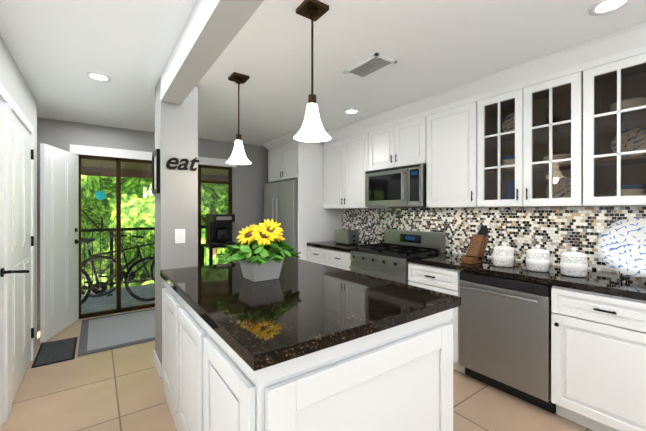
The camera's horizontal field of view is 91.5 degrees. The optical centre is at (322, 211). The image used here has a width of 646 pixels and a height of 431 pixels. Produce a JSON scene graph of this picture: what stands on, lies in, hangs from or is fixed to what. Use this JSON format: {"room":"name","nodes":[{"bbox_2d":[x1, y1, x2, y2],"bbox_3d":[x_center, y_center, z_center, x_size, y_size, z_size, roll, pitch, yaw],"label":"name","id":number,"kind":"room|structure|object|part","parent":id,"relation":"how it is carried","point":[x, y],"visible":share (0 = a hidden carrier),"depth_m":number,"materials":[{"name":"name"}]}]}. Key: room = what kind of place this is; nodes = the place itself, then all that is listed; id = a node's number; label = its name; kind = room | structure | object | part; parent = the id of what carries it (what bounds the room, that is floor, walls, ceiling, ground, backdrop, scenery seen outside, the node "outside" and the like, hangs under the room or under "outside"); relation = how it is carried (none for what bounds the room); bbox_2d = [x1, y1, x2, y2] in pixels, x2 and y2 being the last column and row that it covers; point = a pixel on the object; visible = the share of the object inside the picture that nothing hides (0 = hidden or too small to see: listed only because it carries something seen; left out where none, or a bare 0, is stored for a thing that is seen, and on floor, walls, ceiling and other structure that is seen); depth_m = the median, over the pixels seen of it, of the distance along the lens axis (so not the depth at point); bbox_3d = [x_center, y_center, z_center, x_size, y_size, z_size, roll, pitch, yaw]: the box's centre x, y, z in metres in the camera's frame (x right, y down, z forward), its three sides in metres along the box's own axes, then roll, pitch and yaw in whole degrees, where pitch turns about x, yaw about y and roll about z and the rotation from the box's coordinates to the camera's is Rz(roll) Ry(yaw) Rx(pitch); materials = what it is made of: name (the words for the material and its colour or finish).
{"room":"kitchen","nodes":[
{"label":"kitchen","id":0,"kind":"room"},
{"bbox_2d":[0,35,36,350],"bbox_3d":[-1.439,0.124,1.002,0.400,2.450,6.800,0,0,-36],"label":"wall","id":1,"kind":"structure","parent":0,"point":[14,83],"depth_m":2.65,"materials":[{"name":"grey paint"}]},
{"bbox_2d":[0,82,33,429],"bbox_3d":[-2.053,0.287,2.143,0.140,2.120,1.930,0,0,-36],"label":"door","id":2,"kind":"structure","parent":1,"relation":"attached to","point":[21,178],"depth_m":2.25,"materials":[{"name":"white wood"}]},
{"bbox_3d":[-1.755,0.287,1.730,0.140,2.120,0.910,0,0,-36],"label":"closet door jamb on the left wall","id":3,"kind":"part","parent":2,"relation":"part of","materials":[{"name":"white wood"}]},
{"bbox_2d":[40,143,81,342],"bbox_3d":[-2.936,0.319,3.554,0.318,2.030,0.660,0,0,-36],"label":"entrance door","id":4,"kind":"structure","parent":1,"relation":"in","point":[59,241],"depth_m":3.44,"materials":[{"name":"white wood"}]},
{"bbox_2d":[37,117,269,325],"bbox_3d":[-1.976,0.117,4.737,3.900,2.450,0.112,0,0,-36],"label":"wall","id":5,"kind":"structure","parent":0,"point":[249,181],"depth_m":4.33,"materials":[{"name":"grey paint"}]},
{"bbox_2d":[77,154,231,318],"bbox_3d":[-2.285,0.312,4.516,1.980,2.060,0.050,0,0,-36],"label":"window","id":6,"kind":"structure","parent":5,"relation":"in","point":[118,300],"depth_m":4.18,"materials":[{"name":"glass"}]},
{"bbox_2d":[0,307,592,430],"bbox_3d":[-0.020,1.397,2.027,3.900,0.100,6.800,0,0,-36],"label":"floor","id":7,"kind":"structure","parent":0,"point":[119,389],"depth_m":2.24,"materials":[{"name":"tile"}]},
{"bbox_2d":[31,337,77,367],"bbox_3d":[-2.562,1.338,3.030,0.290,0.013,0.600,0,0,-36],"label":"door mat","id":8,"kind":"object","parent":7,"relation":"on","point":[48,353],"visible":1,"depth_m":2.98,"materials":[{"name":"black rubber"}]},
{"bbox_2d":[77,308,154,356],"bbox_3d":[-2.061,1.337,3.798,1.380,0.011,1.180,0,0,-36],"label":"rug","id":9,"kind":"object","parent":7,"relation":"on","point":[104,333],"visible":0.54,"depth_m":3.50,"materials":[{"name":"grey fabric"}]},
{"bbox_2d":[153,350,161,376],"bbox_3d":[-1.298,1.296,2.782,0.314,0.100,0.344,0,0,-36],"label":"baseboard","id":10,"kind":"structure","parent":7,"relation":"on","point":[158,364],"depth_m":2.60,"materials":[{"name":"white wood"}]},
{"bbox_2d":[162,281,171,408],"bbox_3d":[-0.568,0.914,2.401,1.108,0.864,0.642,0,0,-36],"label":"base cabinet","id":11,"kind":"object","parent":7,"relation":"on","point":[166,291],"depth_m":2.19,"materials":[{"name":"white wood"}]},
{"bbox_2d":[155,77,197,363],"bbox_3d":[-1.298,0.121,2.780,0.290,2.450,0.320,0,0,-36],"label":"pillar","id":12,"kind":"structure","parent":7,"relation":"on","point":[176,136],"depth_m":2.65,"materials":[{"name":"grey paint"}]},
{"bbox_2d":[152,149,159,193],"bbox_3d":[-1.427,-0.334,2.686,0.024,0.360,0.260,0,0,-36],"label":"framed picture","id":13,"kind":"object","parent":12,"relation":"attached to","point":[156,171],"visible":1,"depth_m":2.59,"materials":[{"name":"black metal"}]},
{"bbox_2d":[175,229,184,243],"bbox_3d":[-1.201,0.206,2.645,0.080,0.120,0.009,0,0,-36],"label":"light switch","id":14,"kind":"object","parent":12,"relation":"attached to","point":[179,235],"visible":1,"depth_m":2.64,"materials":[{"name":"white plastic"}]},
{"bbox_2d":[166,157,198,170],"bbox_3d":[-1.180,-0.410,2.658,0.262,0.123,0.008,0,0,-36],"label":"eat sign","id":15,"kind":"object","parent":12,"relation":"attached to","point":[176,162],"visible":1,"depth_m":2.65,"materials":[{"name":"black metal"}]},
{"bbox_2d":[170,289,193,430],"bbox_3d":[-0.259,0.915,1.972,1.108,0.864,0.676,0,0,-36],"label":"base cabinet","id":16,"kind":"object","parent":7,"relation":"on","point":[181,314],"depth_m":1.80,"materials":[{"name":"white wood"}]},
{"bbox_2d":[160,257,460,370],"bbox_3d":[-0.253,0.458,1.974,1.129,0.046,1.720,0,0,-36],"label":"countertop","id":17,"kind":"structure","parent":16,"relation":"on","point":[298,308],"depth_m":1.48,"materials":[{"name":"stone"}]},
{"bbox_2d":[216,218,300,281],"bbox_3d":[-0.403,0.237,2.050,0.543,0.391,0.540,0,0,-36],"label":"potted plant","id":18,"kind":"object","parent":17,"relation":"on","point":[264,261],"visible":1,"depth_m":1.96,"materials":[{"name":"green plant"}]},
{"bbox_2d":[201,243,235,265],"bbox_3d":[-1.508,0.912,4.689,0.480,0.860,0.460,0,0,-36],"label":"console table","id":19,"kind":"object","parent":7,"relation":"on","point":[210,247],"visible":0.21,"depth_m":4.48,"materials":[{"name":"black metal"}]},
{"bbox_2d":[206,214,234,245],"bbox_3d":[-1.524,0.260,4.675,0.320,0.440,0.342,0,0,-36],"label":"coffee maker","id":20,"kind":"object","parent":19,"relation":"on","point":[218,229],"visible":1,"depth_m":4.58,"materials":[{"name":"black plastic"}]},
{"bbox_2d":[264,179,297,258],"bbox_3d":[-0.385,0.447,4.932,0.852,1.790,0.940,0,0,-36],"label":"refrigerator","id":21,"kind":"object","parent":7,"relation":"on","point":[281,202],"visible":0.27,"depth_m":4.52,"materials":[{"name":"silver metal"}]},
{"bbox_2d":[264,129,341,260],"bbox_3d":[-0.309,0.118,4.899,0.802,2.448,1.140,0,0,-36],"label":"tall cabinet","id":22,"kind":"object","parent":7,"relation":"on","point":[290,157],"visible":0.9,"depth_m":4.49,"materials":[{"name":"white wood"}]},
{"bbox_2d":[194,308,452,430],"bbox_3d":[0.051,0.916,1.543,1.108,0.864,0.642,0,0,-36],"label":"base cabinet","id":23,"kind":"object","parent":7,"relation":"on","point":[398,378],"depth_m":1.26,"materials":[{"name":"white wood"}]},
{"bbox_2d":[349,229,445,283],"bbox_3d":[0.781,0.784,3.457,0.708,1.120,0.800,0,0,-36],"label":"range","id":24,"kind":"object","parent":7,"relation":"on","point":[390,255],"visible":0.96,"depth_m":3.36,"materials":[{"name":"silver metal"}]},
{"bbox_2d":[307,246,645,430],"bbox_3d":[1.289,0.912,2.801,0.664,0.868,4.325,0,0,-36],"label":"base cabinet","id":25,"kind":"object","parent":7,"relation":"on","point":[598,361],"depth_m":1.88,"materials":[{"name":"white wood"}]},
{"bbox_2d":[307,241,645,300],"bbox_3d":[1.303,0.454,2.800,0.642,0.040,4.348,0,0,-36],"label":"countertop","id":26,"kind":"structure","parent":25,"relation":"on","point":[606,282],"depth_m":2.20,"materials":[{"name":"stone"}]},
{"bbox_2d":[335,229,358,244],"bbox_3d":[0.320,0.336,4.187,0.180,0.187,0.292,0,0,-36],"label":"toaster","id":27,"kind":"object","parent":26,"relation":"on","point":[346,237],"visible":1,"depth_m":4.11,"materials":[{"name":"silver metal"}]},
{"bbox_2d":[461,225,488,263],"bbox_3d":[1.315,0.273,2.705,0.301,0.318,0.100,0,0,-36],"label":"knife block","id":28,"kind":"object","parent":26,"relation":"on","point":[477,246],"visible":1,"depth_m":2.68,"materials":[{"name":"brown wood"}]},
{"bbox_2d":[493,242,514,266],"bbox_3d":[1.442,0.337,2.513,0.152,0.191,0.152,0,0,-36],"label":"canister","id":29,"kind":"object","parent":26,"relation":"on","point":[503,255],"visible":1,"depth_m":2.46,"materials":[{"name":"ceramic"}]},
{"bbox_2d":[526,244,550,271],"bbox_3d":[1.582,0.337,2.318,0.152,0.191,0.152,0,0,-36],"label":"canister","id":30,"kind":"object","parent":26,"relation":"on","point":[538,259],"visible":1,"depth_m":2.27,"materials":[{"name":"ceramic"}]},
{"bbox_2d":[560,247,587,276],"bbox_3d":[1.708,0.337,2.143,0.152,0.191,0.152,0,0,-36],"label":"canister","id":31,"kind":"object","parent":26,"relation":"on","point":[573,263],"visible":1,"depth_m":2.09,"materials":[{"name":"ceramic"}]},
{"bbox_2d":[597,218,645,278],"bbox_3d":[2.010,0.235,2.010,0.183,0.394,0.380,0,0,-36],"label":"plate","id":32,"kind":"object","parent":26,"relation":"on","point":[621,245],"visible":1,"depth_m":2.04,"materials":[{"name":"white ceramic"}]},
{"bbox_2d":[460,271,555,413],"bbox_3d":[1.517,0.913,2.463,0.676,0.866,0.626,0,0,-36],"label":"dishwasher","id":33,"kind":"object","parent":7,"relation":"on","point":[505,334],"visible":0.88,"depth_m":2.25,"materials":[{"name":"silver metal"}]},
{"bbox_2d":[0,0,645,146],"bbox_3d":[-0.020,-1.153,2.023,3.900,0.100,6.800,0,0,-36],"label":"ceiling","id":34,"kind":"structure","parent":0,"point":[59,49],"depth_m":2.17,"materials":[{"name":"white paint"}]},
{"bbox_2d":[86,72,110,81],"bbox_3d":[-1.830,-1.098,2.567,0.170,0.012,0.170,0,0,-36],"label":"recessed light","id":35,"kind":"object","parent":34,"relation":"in","point":[99,76],"visible":0.96,"depth_m":2.56,"materials":[{"name":"white"}]},
{"bbox_2d":[161,0,263,103],"bbox_3d":[0.057,-1.001,0.784,0.155,0.200,4.500,0,0,-36],"label":"ceiling beam","id":36,"kind":"structure","parent":34,"relation":"attached to","point":[211,30],"depth_m":1.73,"materials":[{"name":"white paint"}]},
{"bbox_2d":[226,72,250,164],"bbox_3d":[-0.690,-0.751,2.576,0.204,0.704,0.204,0,0,-36],"label":"pendant light","id":37,"kind":"object","parent":34,"relation":"hanging from","point":[238,156],"visible":1,"depth_m":2.55,"materials":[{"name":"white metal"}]},
{"bbox_2d":[294,0,330,141],"bbox_3d":[-0.058,-0.750,1.700,0.204,0.704,0.204,0,0,-36],"label":"pendant light","id":38,"kind":"object","parent":34,"relation":"hanging from","point":[312,130],"visible":1,"depth_m":1.68,"materials":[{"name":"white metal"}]},
{"bbox_2d":[344,109,358,113],"bbox_3d":[0.313,-1.099,3.459,0.170,0.012,0.170,0,0,-36],"label":"recessed light","id":39,"kind":"object","parent":34,"relation":"in","point":[350,111],"visible":0.9,"depth_m":3.47,"materials":[{"name":"white"}]},
{"bbox_2d":[343,53,396,78],"bbox_3d":[0.351,-1.097,2.389,0.210,0.012,0.360,0,0,-36],"label":"ceiling vent","id":40,"kind":"object","parent":34,"relation":"in","point":[370,65],"visible":1,"depth_m":2.37,"materials":[{"name":"white metal"}]},
{"bbox_2d":[589,0,630,15],"bbox_3d":[1.520,-1.096,1.666,0.170,0.012,0.170,0,0,-36],"label":"recessed light","id":41,"kind":"object","parent":34,"relation":"in","point":[605,5],"visible":0.96,"depth_m":1.68,"materials":[{"name":"white"}]},
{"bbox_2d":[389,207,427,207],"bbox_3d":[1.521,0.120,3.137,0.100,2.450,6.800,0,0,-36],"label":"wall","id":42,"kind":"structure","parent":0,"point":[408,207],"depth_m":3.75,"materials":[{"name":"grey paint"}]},
{"bbox_2d":[323,118,388,208],"bbox_3d":[0.439,-0.573,4.244,0.353,1.063,0.991,0,0,-36],"label":"upper cabinet","id":43,"kind":"object","parent":42,"relation":"attached to","point":[345,154],"depth_m":4.12,"materials":[{"name":"white wood"}]},
{"bbox_2d":[367,102,418,170],"bbox_3d":[0.930,-0.794,3.562,0.353,0.618,0.805,0,0,-36],"label":"upper cabinet","id":44,"kind":"object","parent":42,"relation":"attached to","point":[393,136],"depth_m":3.45,"materials":[{"name":"white wood"}]},
{"bbox_2d":[365,163,425,206],"bbox_3d":[0.883,-0.267,3.530,0.468,0.422,0.795,0,0,-36],"label":"microwave","id":45,"kind":"object","parent":44,"relation":"attached to","point":[402,186],"visible":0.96,"depth_m":3.35,"materials":[{"name":"silver metal"}]},
{"bbox_2d":[419,78,506,207],"bbox_3d":[1.318,-0.571,3.026,0.353,1.063,0.636,0,0,-36],"label":"upper cabinet","id":46,"kind":"object","parent":42,"relation":"attached to","point":[459,142],"depth_m":2.83,"materials":[{"name":"white wood"}]},
{"bbox_2d":[502,113,514,131],"bbox_3d":[1.657,-0.761,2.710,0.052,0.208,0.210,0,0,-36],"label":"plate","id":47,"kind":"object","parent":46,"relation":"in","point":[513,127],"depth_m":2.76,"materials":[{"name":"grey ceramic"}]},
{"bbox_2d":[502,155,514,168],"bbox_3d":[1.611,-0.409,2.678,0.150,0.120,0.148,0,0,-36],"label":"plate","id":48,"kind":"object","parent":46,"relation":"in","point":[505,160],"depth_m":2.64,"materials":[{"name":"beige ceramic"}]},
{"bbox_2d":[504,181,514,198],"bbox_3d":[1.611,-0.157,2.678,0.118,0.200,0.118,0,0,42],"label":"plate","id":49,"kind":"object","parent":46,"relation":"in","point":[510,184],"depth_m":2.65,"materials":[{"name":"blue ceramic"}]},
{"bbox_2d":[544,109,555,123],"bbox_3d":[1.738,-0.713,2.415,0.066,0.130,0.066,0,0,39],"label":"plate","id":50,"kind":"object","parent":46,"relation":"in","point":[553,109],"depth_m":2.42,"materials":[{"name":"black ceramic"}]},
{"bbox_2d":[543,154,570,164],"bbox_3d":[1.805,-0.386,2.409,0.200,0.076,0.197,0,0,-36],"label":"plate","id":51,"kind":"object","parent":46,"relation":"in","point":[560,156],"depth_m":2.34,"materials":[{"name":"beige ceramic"}]},
{"bbox_2d":[546,177,570,197],"bbox_3d":[1.851,-0.168,2.442,0.052,0.208,0.210,0,0,-36],"label":"plate","id":52,"kind":"object","parent":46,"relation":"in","point":[555,183],"depth_m":2.45,"materials":[{"name":"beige ceramic"}]},
{"bbox_2d":[556,106,570,121],"bbox_3d":[1.791,-0.713,2.342,0.066,0.130,0.066,0,0,39],"label":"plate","id":53,"kind":"object","parent":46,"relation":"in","point":[564,108],"depth_m":2.34,"materials":[{"name":"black ceramic"}]},
{"bbox_2d":[610,97,645,111],"bbox_3d":[2.036,-0.686,2.088,0.200,0.076,0.197,0,0,-36],"label":"plate","id":54,"kind":"object","parent":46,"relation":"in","point":[636,100],"depth_m":2.02,"materials":[{"name":"white ceramic"}]},
{"bbox_2d":[611,128,645,156],"bbox_3d":[2.082,-0.459,2.121,0.052,0.208,0.210,0,0,-36],"label":"plate","id":55,"kind":"object","parent":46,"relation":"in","point":[635,139],"depth_m":2.13,"materials":[{"name":"white ceramic"}]},
{"bbox_2d":[615,184,645,195],"bbox_3d":[2.036,-0.116,2.089,0.150,0.120,0.148,0,0,-36],"label":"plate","id":56,"kind":"object","parent":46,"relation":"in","point":[631,192],"depth_m":2.04,"materials":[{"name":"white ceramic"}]},
{"bbox_2d":[342,206,645,272],"bbox_3d":[1.559,0.203,2.992,0.008,0.485,4.360,0,0,-36],"label":"tile backsplash","id":57,"kind":"structure","parent":42,"relation":"attached to","point":[555,232],"depth_m":2.81,"materials":[{"name":"tile"}]},
{"label":"outside","id":58,"kind":"structure","parent":0,"visible":0},
{"bbox_2d":[81,283,154,313],"bbox_3d":[-2.694,1.411,5.308,7.000,0.100,1.650,0,0,-36],"label":"floor","id":59,"kind":"structure","parent":58,"point":[109,302],"depth_m":4.82,"materials":[{"name":"concrete"}]},
{"bbox_2d":[81,234,154,296],"bbox_3d":[-3.103,0.850,5.266,1.720,1.022,0.614,0,0,-36],"label":"bike","id":60,"kind":"object","parent":59,"relation":"on","point":[131,277],"depth_m":5.12,"materials":[{"name":"black metal"}]},
{"bbox_2d":[81,235,154,304],"bbox_3d":[-3.093,0.854,4.535,1.720,1.018,0.615,0,0,-36],"label":"bike","id":61,"kind":"object","parent":59,"relation":"on","point":[99,289],"depth_m":4.52,"materials":[{"name":"black metal"}]},
{"bbox_2d":[81,226,226,289],"bbox_3d":[-3.146,0.825,5.912,7.025,1.070,0.050,0,0,-36],"label":"balcony railing","id":62,"kind":"object","parent":59,"relation":"on","point":[111,284],"depth_m":5.54,"materials":[{"name":"black metal"}]},
{"bbox_2d":[81,159,227,181],"bbox_3d":[-2.767,-0.799,5.405,7.000,0.320,1.900,0,0,-36],"label":"ceiling","id":63,"kind":"structure","parent":58,"point":[218,176],"depth_m":5.69,"materials":[{"name":"brown wood"}]},
{"bbox_2d":[95,163,105,199],"bbox_3d":[-3.553,-0.479,5.025,0.150,0.591,0.146,0,0,-36],"label":"hanging ornament","id":64,"kind":"object","parent":63,"relation":"hanging from","point":[100,193],"depth_m":4.99,"materials":[{"name":"teal glass"}]},
{"bbox_3d":[-11.645,7.338,21.148,66.000,0.050,32.000,0,0,-36],"label":"ground","id":65,"kind":"structure","parent":58,"visible":0},
{"bbox_2d":[81,175,102,291],"bbox_3d":[-8.756,2.246,6.850,6.553,10.363,4.765,0,0,-36],"label":"tree","id":66,"kind":"object","parent":65,"relation":"on","point":[90,181],"depth_m":8.29,"materials":[{"name":"green plant"}]},
{"bbox_2d":[93,227,154,283],"bbox_3d":[-8.594,1.621,14.654,4.138,11.574,4.777,0,0,-36],"label":"tree","id":67,"kind":"object","parent":65,"relation":"on","point":[147,254],"depth_m":14.47,"materials":[{"name":"green plant"}]},
{"bbox_2d":[81,176,201,289],"bbox_3d":[-7.034,2.057,10.493,5.244,10.702,4.679,0,0,-36],"label":"tree","id":68,"kind":"object","parent":65,"relation":"on","point":[145,220],"depth_m":9.53,"materials":[{"name":"green plant"}]},
{"bbox_2d":[136,228,204,285],"bbox_3d":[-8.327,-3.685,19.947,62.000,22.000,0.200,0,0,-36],"label":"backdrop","id":69,"kind":"object","parent":65,"relation":"on","point":[203,235],"depth_m":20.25,"materials":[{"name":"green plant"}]},
{"bbox_2d":[141,183,227,284],"bbox_3d":[-3.320,1.802,9.836,4.853,11.180,3.899,0,0,-36],"label":"tree","id":70,"kind":"object","parent":65,"relation":"on","point":[207,203],"depth_m":9.63,"materials":[{"name":"green plant"}]}
]}

